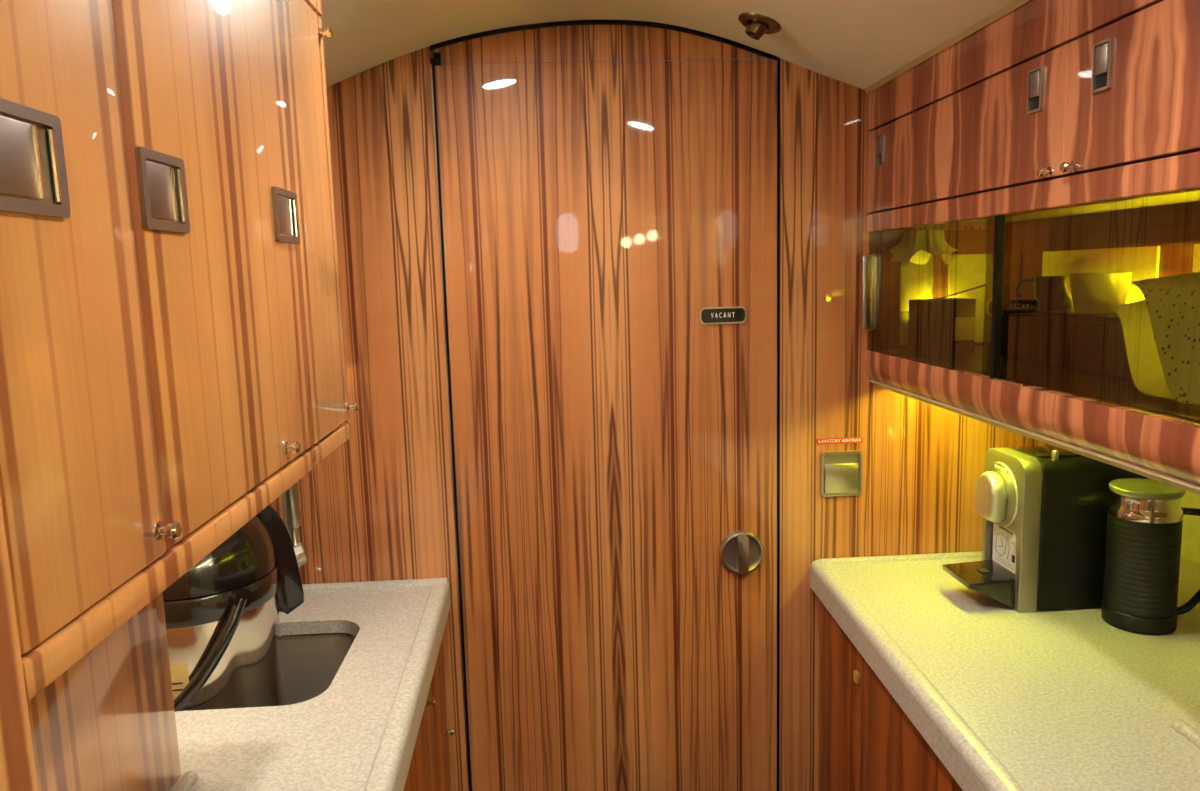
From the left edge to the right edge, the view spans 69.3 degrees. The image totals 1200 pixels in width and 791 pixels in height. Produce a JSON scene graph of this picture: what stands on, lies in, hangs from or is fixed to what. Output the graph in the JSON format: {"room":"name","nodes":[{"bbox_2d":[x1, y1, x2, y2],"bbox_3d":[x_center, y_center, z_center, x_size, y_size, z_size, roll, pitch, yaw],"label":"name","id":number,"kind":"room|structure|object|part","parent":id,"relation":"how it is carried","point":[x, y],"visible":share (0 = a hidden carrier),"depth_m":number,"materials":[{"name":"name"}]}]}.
{"room":"aircraft cabin","nodes":[
{"label":"aircraft cabin","id":0,"kind":"room"},
{"bbox_2d":[319,0,1013,89],"bbox_3d":[0.187,-0.308,-0.148,1.620,0.166,3.070,-2,8,-3],"label":"ceiling","id":1,"kind":"structure","parent":0,"point":[857,43],"depth_m":1.17,"materials":[{"name":"beige paint"}]},
{"bbox_2d":[738,12,780,39],"bbox_3d":[0.220,-0.506,1.192,0.059,0.034,0.062,-2,8,-3],"label":"air nozzle","id":2,"kind":"object","parent":1,"relation":"attached to","point":[757,25],"visible":1,"depth_m":1.18,"materials":[{"name":"brown metal"}]},
{"bbox_2d":[269,25,1152,790],"bbox_3d":[0.123,0.300,1.449,1.620,1.768,0.070,-2,8,-3],"label":"wall","id":3,"kind":"structure","parent":0,"point":[379,507],"depth_m":1.36,"materials":[{"name":"brown wood"}]},
{"bbox_2d":[434,52,440,65],"bbox_3d":[-0.240,-0.497,1.282,0.010,0.018,0.004,-2,8,-3],"label":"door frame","id":4,"kind":"structure","parent":3,"relation":"attached to","point":[437,55],"depth_m":1.28,"materials":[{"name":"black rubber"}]},
{"bbox_2d":[430,58,471,790],"bbox_3d":[-0.225,0.345,1.415,0.005,1.707,0.030,-2,8,-3],"label":"trim","id":5,"kind":"structure","parent":3,"relation":"attached to","point":[431,59],"depth_m":1.35,"materials":[{"name":"black metal"}]},
{"bbox_2d":[430,20,778,60],"bbox_3d":[0.009,-0.526,1.293,0.520,0.062,0.006,-2,8,-3],"label":"trim","id":6,"kind":"structure","parent":3,"relation":"attached to","point":[571,22],"depth_m":1.29,"materials":[{"name":"black rubber"}]},
{"bbox_2d":[435,59,776,790],"bbox_3d":[0.034,0.339,1.423,0.514,1.695,0.052,-2,8,-3],"label":"door","id":7,"kind":"structure","parent":3,"relation":"in","point":[610,228],"depth_m":1.37,"materials":[{"name":"brown wood"}]},
{"bbox_3d":[0.230,0.255,1.410,0.073,0.073,0.010,-2,8,-3],"label":"turn knob","id":8,"kind":"part","parent":7,"relation":"part of","materials":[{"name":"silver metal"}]},
{"bbox_3d":[0.230,0.255,1.411,0.059,0.059,0.004,-2,8,-3],"label":"dish","id":9,"kind":"part","parent":7,"relation":"part of","materials":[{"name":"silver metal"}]},
{"bbox_2d":[777,58,779,790],"bbox_3d":[0.292,0.329,1.443,0.004,1.703,0.030,-2,8,-3],"label":"trim","id":10,"kind":"structure","parent":3,"relation":"attached to","point":[778,62],"depth_m":1.38,"materials":[{"name":"black metal"}]},
{"bbox_2d":[816,437,862,443],"bbox_3d":[0.385,0.073,1.397,0.075,0.009,0.002,-2,8,-3],"label":"placard","id":11,"kind":"object","parent":3,"relation":"attached to","point":[852,439],"visible":1,"depth_m":1.40},
{"bbox_2d":[820,451,862,496],"bbox_3d":[0.390,0.126,1.403,0.067,0.073,0.008,-2,8,-3],"label":"ashtray","id":12,"kind":"object","parent":3,"relation":"attached to","point":[841,471],"visible":1,"depth_m":1.40,"materials":[{"name":"silver metal"}]},
{"bbox_2d":[864,0,1029,92],"bbox_3d":[0.450,-0.358,0.558,0.006,0.006,1.550,-2,8,-3],"label":"trim","id":13,"kind":"structure","parent":3,"relation":"attached to","point":[1014,4],"depth_m":1.04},
{"bbox_2d":[1180,490,1199,565],"bbox_3d":[1.030,0.529,0.017,0.020,1.660,3.070,-2,8,-3],"label":"wall","id":14,"kind":"structure","parent":0,"point":[1190,544],"depth_m":1.37,"materials":[{"name":"beige laminate"}]},
{"bbox_2d":[861,0,1199,494],"bbox_3d":[0.694,-0.170,0.811,0.514,0.454,1.130,-2,8,-3],"label":"upper cabinet","id":15,"kind":"object","parent":14,"relation":"attached to","point":[1068,128],"visible":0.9,"depth_m":0.95,"materials":[{"name":"brown wood"}]},
{"bbox_3d":[0.414,-0.161,1.352,0.015,0.114,0.008,-2,8,-3],"label":"handle pull","id":16,"kind":"part","parent":15,"relation":"part of","materials":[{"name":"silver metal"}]},
{"bbox_3d":[0.419,-0.160,1.344,0.007,0.116,0.027,-2,8,-3],"label":"handle","id":17,"kind":"part","parent":15,"relation":"part of","materials":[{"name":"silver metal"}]},
{"bbox_2d":[896,311,919,351],"bbox_3d":[0.456,-0.094,1.290,0.033,0.062,0.033,-2,8,-3],"label":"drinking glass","id":18,"kind":"object","parent":15,"relation":"on","point":[896,311],"visible":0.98,"depth_m":1.29,"materials":[{"name":"clear glass"}]},
{"bbox_3d":[0.494,-0.149,1.357,0.052,0.138,0.004,-2,8,-3],"label":"splash panel","id":19,"kind":"part","parent":15,"relation":"part of","materials":[{"name":"brown wood"}]},
{"bbox_2d":[909,312,932,353],"bbox_3d":[0.462,-0.088,1.251,0.033,0.062,0.033,-2,8,-3],"label":"drinking glass","id":20,"kind":"object","parent":15,"relation":"on","point":[909,312],"visible":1,"depth_m":1.25,"materials":[{"name":"clear glass"}]},
{"bbox_2d":[889,230,957,265],"bbox_3d":[0.488,-0.221,1.300,0.102,0.052,0.084,-2,8,-3],"label":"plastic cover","id":21,"kind":"object","parent":15,"relation":"hanging from","point":[916,246],"visible":1,"depth_m":1.28,"materials":[{"name":"plastic"}]},
{"bbox_2d":[908,298,975,353],"bbox_3d":[0.511,-0.105,1.302,0.078,0.078,0.056,-2,8,-3],"label":"wooden box","id":22,"kind":"object","parent":15,"relation":"on","point":[952,330],"visible":0.88,"depth_m":1.28,"materials":[{"name":"brown wood"}]},
{"bbox_2d":[932,284,985,299],"bbox_3d":[0.524,-0.150,1.299,0.102,0.030,0.003,0,8,8],"label":"stick","id":23,"kind":"object","parent":22,"relation":"in","point":[980,286],"visible":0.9,"depth_m":1.30,"materials":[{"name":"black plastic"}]},
{"bbox_3d":[0.431,-0.308,1.084,0.006,0.121,0.518,-2,8,-3],"label":"door","id":24,"kind":"part","parent":15,"relation":"part of","materials":[{"name":"brown wood"}]},
{"bbox_3d":[0.586,-0.152,1.362,0.083,0.138,0.004,-2,8,-3],"label":"splash panel","id":25,"kind":"part","parent":15,"relation":"part of","materials":[{"name":"brown wood"}]},
{"bbox_3d":[0.458,-0.191,0.794,0.020,0.028,1.130,-2,8,-3],"label":"rail","id":26,"kind":"part","parent":15,"relation":"part of","materials":[{"name":"brown wood"}]},
{"bbox_3d":[0.438,-0.220,0.856,0.012,0.010,0.010,-2,8,-3],"label":"catch knob","id":27,"kind":"part","parent":15,"relation":"part of","materials":[{"name":"silver metal"}]},
{"bbox_2d":[1000,307,1132,381],"bbox_3d":[0.600,-0.063,1.020,0.092,0.068,0.341,-2,8,-3],"label":"storage chest","id":28,"kind":"object","parent":15,"relation":"on","point":[1066,339],"visible":0.64,"depth_m":1.03,"materials":[{"name":"brown wood"}]},
{"bbox_3d":[0.550,-0.075,1.128,0.005,0.056,0.107,-2,8,-3],"label":"drawer","id":29,"kind":"part","parent":28,"relation":"part of","materials":[{"name":"brown wood"}]},
{"bbox_2d":[1015,276,1072,309],"bbox_3d":[0.585,-0.134,1.131,0.060,0.042,0.066,-2,8,-3],"label":"mug","id":30,"kind":"object","parent":28,"relation":"on","point":[1050,292],"visible":0.94,"depth_m":1.11,"materials":[{"name":"ceramic"}]},
{"bbox_3d":[0.564,-0.137,1.151,0.006,0.037,0.029,-9,11,-43],"label":"handle","id":31,"kind":"part","parent":30,"relation":"part of","materials":[{"name":"ceramic"}]},
{"bbox_2d":[1033,276,1072,309],"bbox_3d":[0.589,-0.133,1.125,0.052,0.042,0.052,-2,8,-3],"label":"bowl","id":32,"kind":"object","parent":30,"relation":"on","point":[1050,292],"depth_m":1.11,"materials":[{"name":"glass"}]},
{"bbox_3d":[0.599,-0.095,1.016,0.092,0.004,0.341,-2,8,-3],"label":"lid","id":33,"kind":"part","parent":28,"relation":"part of","materials":[{"name":"brown wood"}]},
{"bbox_3d":[0.556,-0.060,1.018,0.005,0.056,0.108,-2,8,-3],"label":"drawer","id":34,"kind":"part","parent":28,"relation":"part of","materials":[{"name":"brown wood"}]},
{"bbox_2d":[1070,272,1131,312],"bbox_3d":[0.594,-0.122,1.033,0.064,0.046,0.073,3,9,29],"label":"coffee cup","id":35,"kind":"object","parent":28,"relation":"on","point":[1090,292],"visible":0.95,"depth_m":1.01,"materials":[{"name":"ceramic"}]},
{"bbox_3d":[0.563,-0.044,0.909,0.005,0.056,0.108,-2,8,-3],"label":"drawer","id":36,"kind":"part","parent":28,"relation":"part of","materials":[{"name":"brown wood"}]},
{"bbox_3d":[0.440,-0.215,0.817,0.012,0.010,0.010,-2,8,-3],"label":"catch knob","id":37,"kind":"part","parent":15,"relation":"part of","materials":[{"name":"silver metal"}]},
{"bbox_3d":[0.671,-0.130,1.183,0.004,0.138,0.247,-2,8,-3],"label":"splash panel","id":38,"kind":"part","parent":15,"relation":"part of","materials":[{"name":"brown wood"}]},
{"bbox_3d":[0.464,-0.231,0.526,0.006,0.121,0.610,-2,8,-3],"label":"door","id":39,"kind":"part","parent":15,"relation":"part of","materials":[{"name":"brown wood"}]},
{"bbox_2d":[1114,272,1199,406],"bbox_3d":[0.533,-0.051,0.680,0.072,0.134,0.407,-2,8,-3],"label":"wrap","id":40,"kind":"object","parent":15,"relation":"on","point":[1161,331],"visible":1,"depth_m":0.78,"materials":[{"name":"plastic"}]},
{"bbox_3d":[0.690,-0.086,0.870,0.004,0.138,0.265,-2,8,-3],"label":"splash panel","id":41,"kind":"part","parent":15,"relation":"part of","materials":[{"name":"brown wood"}]},
{"bbox_3d":[0.235,1.390,0.089,1.620,0.020,3.070,-2,8,-3],"label":"floor","id":42,"kind":"structure","parent":0,"visible":0},
{"bbox_2d":[0,493,37,790],"bbox_3d":[-0.401,0.571,0.053,0.402,1.644,0.694,-2,8,-3],"label":"tall cabinet","id":43,"kind":"object","parent":42,"relation":"on","point":[17,764],"visible":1,"depth_m":0.34,"materials":[{"name":"brown wood"}]},
{"bbox_2d":[403,637,453,790],"bbox_3d":[-0.422,0.841,0.948,0.439,0.864,1.003,-2,8,-3],"label":"base cabinet","id":44,"kind":"object","parent":42,"relation":"on","point":[429,769],"visible":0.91,"depth_m":1.27,"materials":[{"name":"brown wood"}]},
{"bbox_2d":[169,578,450,790],"bbox_3d":[-0.424,0.388,0.886,0.459,0.051,1.004,-2,8,-3],"label":"countertop","id":45,"kind":"structure","parent":44,"relation":"on","point":[359,734],"depth_m":0.97,"materials":[{"name":"white stone"}]},
{"bbox_2d":[27,592,180,790],"bbox_3d":[-0.523,0.257,0.595,0.240,0.311,0.474,-2,8,-3],"label":"appliance panel","id":46,"kind":"object","parent":45,"relation":"on","point":[108,722],"visible":0.53,"depth_m":0.73,"materials":[{"name":"brown wood"}]},
{"bbox_2d":[281,481,306,606],"bbox_3d":[-0.485,0.178,1.279,0.090,0.279,0.048,-6,9,-31],"label":"faucet","id":47,"kind":"object","parent":45,"relation":"on","point":[290,497],"visible":0.36,"depth_m":1.28,"materials":[{"name":"silver metal"}]},
{"bbox_2d":[281,632,355,704],"bbox_3d":[-0.483,0.427,1.123,0.324,0.136,0.258,-2,8,-3],"label":"sink","id":48,"kind":"object","parent":45,"relation":"in","point":[311,662],"visible":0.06,"depth_m":1.24,"materials":[{"name":"metal"}]},
{"bbox_2d":[163,505,303,711],"bbox_3d":[-0.506,0.310,1.090,0.232,0.377,0.227,-2,8,-3],"label":"airpot","id":49,"kind":"object","parent":48,"relation":"in","point":[222,619],"visible":0.29,"depth_m":1.03,"materials":[{"name":"metal"}]},
{"bbox_2d":[172,682,182,690],"bbox_3d":[-0.490,0.338,1.006,0.013,0.010,0.001,-2,8,-3],"label":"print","id":50,"kind":"object","parent":49,"relation":"attached to","point":[176,686],"depth_m":1.01},
{"bbox_3d":[-0.539,0.319,1.051,0.221,0.166,0.131,4,10,36],"label":"bail handle","id":51,"kind":"part","parent":49,"relation":"part of","materials":[{"name":"black plastic"}]},
{"bbox_3d":[-0.508,0.176,1.079,0.194,0.092,0.194,-2,8,-3],"label":"lid","id":52,"kind":"part","parent":49,"relation":"part of","materials":[{"name":"black plastic"}]},
{"bbox_2d":[259,505,303,613],"bbox_3d":[-0.453,0.206,1.138,0.060,0.173,0.101,6,11,44],"label":"handle","id":53,"kind":"object","parent":49,"relation":"attached to","point":[287,593],"depth_m":1.13,"materials":[{"name":"black plastic"}]},
{"bbox_3d":[-0.232,0.794,1.108,0.016,0.744,0.415,-2,8,-3],"label":"door","id":54,"kind":"part","parent":44,"relation":"part of","materials":[{"name":"brown wood"}]},
{"bbox_3d":[-0.237,0.433,1.223,0.012,0.010,0.010,-2,8,-3],"label":"catch knob","id":55,"kind":"part","parent":44,"relation":"part of","materials":[{"name":"silver metal"}]},
{"bbox_3d":[-0.248,0.756,1.384,0.016,0.744,0.138,-2,8,-3],"label":"door","id":56,"kind":"part","parent":44,"relation":"part of","materials":[{"name":"brown wood"}]},
{"bbox_3d":[-0.243,0.547,1.411,0.012,0.010,0.010,-2,8,-3],"label":"catch knob","id":57,"kind":"part","parent":44,"relation":"part of","materials":[{"name":"silver metal"}]},
{"bbox_2d":[818,601,962,790],"bbox_3d":[0.690,0.810,0.946,0.577,0.865,1.129,-2,8,-3],"label":"base cabinet","id":58,"kind":"object","parent":42,"relation":"on","point":[867,742],"visible":0.3,"depth_m":1.25,"materials":[{"name":"brown wood"}]},
{"bbox_3d":[0.385,0.715,1.401,0.016,0.786,0.166,-2,8,-3],"label":"door","id":59,"kind":"part","parent":58,"relation":"part of","materials":[{"name":"brown wood"}]},
{"bbox_3d":[0.404,0.761,1.066,0.016,0.786,0.454,-2,8,-3],"label":"door","id":60,"kind":"part","parent":58,"relation":"part of","materials":[{"name":"brown wood"}]},
{"bbox_2d":[810,551,1199,790],"bbox_3d":[0.654,0.357,0.881,0.623,0.051,1.130,-2,8,-3],"label":"countertop","id":61,"kind":"structure","parent":58,"relation":"on","point":[1005,698],"depth_m":1.01,"materials":[{"name":"white stone"}]},
{"bbox_2d":[942,446,1146,612],"bbox_3d":[0.622,0.179,1.233,0.239,0.222,0.107,-2,8,-3],"label":"coffee machine","id":62,"kind":"object","parent":61,"relation":"on","point":[1043,510],"visible":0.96,"depth_m":1.19,"materials":[{"name":"black plastic"}]},
{"bbox_2d":[942,560,1014,608],"bbox_3d":[0.547,0.270,1.241,0.084,0.045,0.084,-2,8,-3],"label":"drip tray","id":63,"kind":"object","parent":62,"relation":"on","point":[995,579],"depth_m":1.22,"materials":[{"name":"black plastic"}]},
{"bbox_3d":[0.554,0.142,1.231,0.022,0.068,0.053,-2,8,-3],"label":"lever","id":64,"kind":"part","parent":62,"relation":"part of","materials":[{"name":"silver metal"}]},
{"bbox_3d":[0.567,0.140,1.229,0.003,0.090,0.090,-2,8,-3],"label":"head plate","id":65,"kind":"part","parent":62,"relation":"part of","materials":[{"name":"grey metal"}]},
{"bbox_3d":[0.581,0.186,1.231,0.026,0.212,0.107,-2,8,-3],"label":"frame","id":66,"kind":"part","parent":62,"relation":"part of","materials":[{"name":"grey metal"}]},
{"bbox_3d":[0.641,0.079,1.220,0.080,0.004,0.062,-2,8,-3],"label":"capsule door","id":67,"kind":"part","parent":62,"relation":"part of","materials":[{"name":"black plastic"}]},
{"bbox_2d":[1101,478,1184,634],"bbox_3d":[0.711,0.208,1.138,0.085,0.188,0.085,-2,8,-3],"label":"milk frother","id":68,"kind":"object","parent":61,"relation":"on","point":[1145,516],"visible":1,"depth_m":1.11,"materials":[{"name":"black plastic"}]},
{"bbox_3d":[0.708,0.120,1.126,0.084,0.011,0.084,-2,8,-3],"label":"lid","id":69,"kind":"part","parent":68,"relation":"part of","materials":[{"name":"clear plastic"}]},
{"bbox_2d":[1177,507,1199,614],"bbox_3d":[0.807,0.221,1.164,0.125,0.151,0.037,1,9,21],"label":"handle","id":70,"kind":"object","parent":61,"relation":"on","point":[1195,599],"visible":0.42,"depth_m":1.17,"materials":[{"name":"black plastic"}]},
{"bbox_3d":[-0.607,0.587,-0.071,0.020,1.660,3.070,-2,8,-3],"label":"wall","id":71,"kind":"structure","parent":0,"visible":0},
{"bbox_2d":[0,0,358,700],"bbox_3d":[-0.450,-0.149,0.595,0.414,0.488,0.580,-2,8,-3],"label":"upper cabinet","id":72,"kind":"object","parent":71,"relation":"attached to","point":[172,350],"visible":1,"depth_m":0.47,"materials":[{"name":"brown wood"}]},
{"bbox_3d":[-0.249,-0.105,0.388,0.016,0.406,0.132,-2,8,-3],"label":"door","id":73,"kind":"part","parent":72,"relation":"part of","materials":[{"name":"brown wood"}]},
{"bbox_3d":[-0.234,0.073,0.471,0.012,0.010,0.010,-2,8,-3],"label":"catch knob","id":74,"kind":"part","parent":72,"relation":"part of","materials":[{"name":"silver metal"}]},
{"bbox_3d":[-0.274,0.077,0.637,0.050,0.018,0.580,-2,8,-3],"label":"rail","id":75,"kind":"part","parent":72,"relation":"part of","materials":[{"name":"brown wood"}]},
{"bbox_3d":[-0.266,-0.145,0.674,0.016,0.406,0.446,-2,8,-3],"label":"door","id":76,"kind":"part","parent":72,"relation":"part of","materials":[{"name":"brown wood"}]},
{"bbox_3d":[-0.247,0.042,0.698,0.012,0.010,0.010,-2,8,-3],"label":"catch knob","id":77,"kind":"part","parent":72,"relation":"part of","materials":[{"name":"silver metal"}]},
{"bbox_3d":[-0.270,-0.358,0.857,0.012,0.010,0.010,-2,8,-3],"label":"catch knob","id":78,"kind":"part","parent":72,"relation":"part of","materials":[{"name":"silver metal"}]},
{"bbox_3d":[-0.260,0.012,0.914,0.012,0.010,0.010,-2,8,-3],"label":"catch knob","id":79,"kind":"part","parent":72,"relation":"part of","materials":[{"name":"silver metal"}]}
]}

